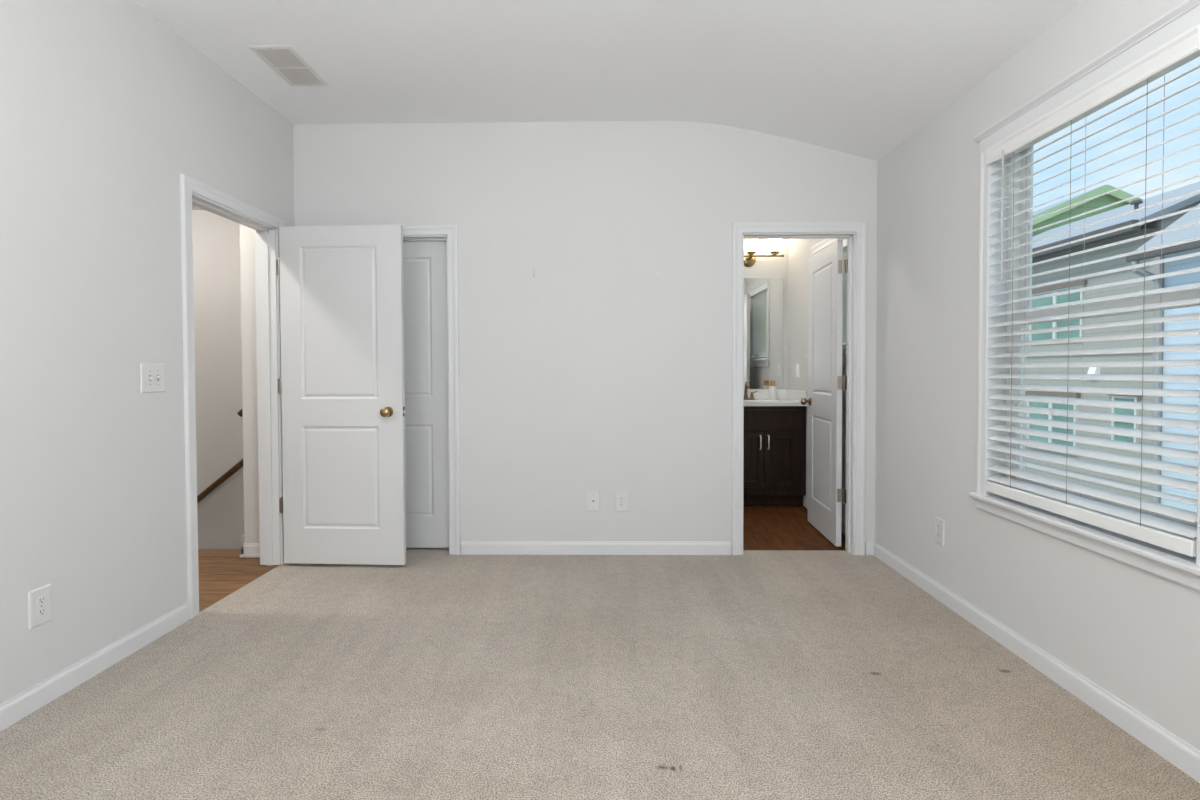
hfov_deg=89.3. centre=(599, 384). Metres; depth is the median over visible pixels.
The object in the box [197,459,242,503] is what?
handrail
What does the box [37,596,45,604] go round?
receptacle
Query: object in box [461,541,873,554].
baseboard
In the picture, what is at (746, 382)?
faucet
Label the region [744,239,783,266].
vanity light
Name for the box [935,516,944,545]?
wall outlet
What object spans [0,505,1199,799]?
floor
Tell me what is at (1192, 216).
house
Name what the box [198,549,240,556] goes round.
stair nosing
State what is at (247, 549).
baseboard
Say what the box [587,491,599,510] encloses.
cable plate
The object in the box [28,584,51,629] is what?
wall outlet
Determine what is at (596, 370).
wall
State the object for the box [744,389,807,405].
countertop
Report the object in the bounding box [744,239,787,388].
wall
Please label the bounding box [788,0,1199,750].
wall
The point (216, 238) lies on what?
wall
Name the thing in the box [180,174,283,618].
door frame
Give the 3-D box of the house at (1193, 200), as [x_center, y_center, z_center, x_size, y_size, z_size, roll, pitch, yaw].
[14.201,0.975,15.823,7.030,11.620,7.440,0,1,1]
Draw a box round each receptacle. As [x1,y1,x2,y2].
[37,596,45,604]
[37,607,45,616]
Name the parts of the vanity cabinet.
door, false drawer, door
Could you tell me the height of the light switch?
0.128 m
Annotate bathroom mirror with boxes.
[744,278,782,388]
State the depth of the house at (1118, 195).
19.63 m
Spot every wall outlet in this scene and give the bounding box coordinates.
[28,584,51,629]
[615,491,627,511]
[796,364,798,376]
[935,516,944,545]
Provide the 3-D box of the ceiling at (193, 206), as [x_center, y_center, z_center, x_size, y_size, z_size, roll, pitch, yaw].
[-3.562,-1.712,3.408,2.974,0.158,5.170,0,1,1]
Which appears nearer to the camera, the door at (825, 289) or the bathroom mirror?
the door at (825, 289)
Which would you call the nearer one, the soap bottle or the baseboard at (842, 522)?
the baseboard at (842, 522)
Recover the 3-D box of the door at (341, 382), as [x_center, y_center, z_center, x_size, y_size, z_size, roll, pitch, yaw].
[-1.548,0.070,3.632,0.784,2.016,0.174,0,1,3]
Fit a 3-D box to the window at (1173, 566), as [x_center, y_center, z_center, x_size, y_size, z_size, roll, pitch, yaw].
[1.766,-0.263,2.193,0.192,1.680,1.127,0,1,1]
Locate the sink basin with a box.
[744,400,772,401]
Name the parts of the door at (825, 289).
knob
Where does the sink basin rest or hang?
in the countertop
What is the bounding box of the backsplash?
[747,389,786,398]
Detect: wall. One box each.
[0,0,294,703]
[192,210,243,548]
[240,224,258,542]
[293,121,876,553]
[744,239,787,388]
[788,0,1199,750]
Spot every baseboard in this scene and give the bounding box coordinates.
[0,602,189,731]
[240,535,259,557]
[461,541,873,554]
[806,498,844,534]
[873,542,1199,782]
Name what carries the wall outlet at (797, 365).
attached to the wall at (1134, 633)
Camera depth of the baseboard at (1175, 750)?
2.21 m
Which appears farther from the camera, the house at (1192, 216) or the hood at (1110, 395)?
the hood at (1110, 395)
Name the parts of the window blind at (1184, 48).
ladder cord, ladder cord, ladder cord, ladder cord, rail, ladder cord, ladder cord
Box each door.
[276,224,405,564]
[403,241,448,547]
[801,240,847,545]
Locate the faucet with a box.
[744,381,757,399]
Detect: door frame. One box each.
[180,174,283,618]
[402,225,460,554]
[732,222,866,554]
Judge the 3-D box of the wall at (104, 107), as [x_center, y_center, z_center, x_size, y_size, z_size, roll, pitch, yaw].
[-2.054,-0.229,0.758,0.120,3.020,6.497,0,1,1]
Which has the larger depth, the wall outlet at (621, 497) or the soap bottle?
the soap bottle
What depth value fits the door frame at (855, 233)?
3.83 m
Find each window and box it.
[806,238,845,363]
[969,0,1199,591]
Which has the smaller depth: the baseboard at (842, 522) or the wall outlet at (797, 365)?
the baseboard at (842, 522)
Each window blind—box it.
[985,25,1199,556]
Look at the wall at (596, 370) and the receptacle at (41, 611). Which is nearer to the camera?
the receptacle at (41, 611)
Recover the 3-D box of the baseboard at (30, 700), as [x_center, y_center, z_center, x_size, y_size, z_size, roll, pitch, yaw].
[-1.984,1.119,0.785,0.013,0.083,6.257,0,1,1]
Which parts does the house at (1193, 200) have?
pane, pane, pane, pane, pane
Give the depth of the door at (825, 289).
4.22 m
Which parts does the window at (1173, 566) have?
frame, sash, sill, head trim, casing, sash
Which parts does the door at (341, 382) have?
knob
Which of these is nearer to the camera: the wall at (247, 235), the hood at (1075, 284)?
the wall at (247, 235)
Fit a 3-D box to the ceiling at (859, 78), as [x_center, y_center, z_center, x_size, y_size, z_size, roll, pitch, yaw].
[-0.126,-1.565,0.697,3.866,0.560,6.377,0,1,1]
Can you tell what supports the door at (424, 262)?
in the wall at (596, 370)
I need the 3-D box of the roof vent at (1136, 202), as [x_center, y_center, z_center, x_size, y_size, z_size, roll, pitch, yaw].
[12.116,-3.974,13.721,0.220,0.380,0.220,0,1,1]
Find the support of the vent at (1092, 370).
attached to the house at (1193, 200)
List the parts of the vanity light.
wall plate, lamp shade, arm, lamp shade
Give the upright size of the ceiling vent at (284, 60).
0.009 m
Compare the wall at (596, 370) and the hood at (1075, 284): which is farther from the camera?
the hood at (1075, 284)
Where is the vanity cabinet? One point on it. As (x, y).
(774, 451)
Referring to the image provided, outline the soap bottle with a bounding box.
[769,381,776,399]
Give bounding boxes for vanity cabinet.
[743,406,805,504]
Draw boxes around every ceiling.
[134,0,1082,160]
[192,205,203,209]
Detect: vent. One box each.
[247,45,329,85]
[1087,367,1099,373]
[1130,199,1142,209]
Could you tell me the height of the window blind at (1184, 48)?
1.504 m
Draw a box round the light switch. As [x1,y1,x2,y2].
[140,363,164,392]
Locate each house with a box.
[1025,182,1199,503]
[1033,185,1143,235]
[1126,204,1199,512]
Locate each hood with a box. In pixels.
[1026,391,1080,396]
[1032,280,1086,293]
[1107,394,1141,396]
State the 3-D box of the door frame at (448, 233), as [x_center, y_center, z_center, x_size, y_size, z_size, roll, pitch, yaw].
[-1.259,0.041,3.940,0.724,2.099,0.154,0,1,1]

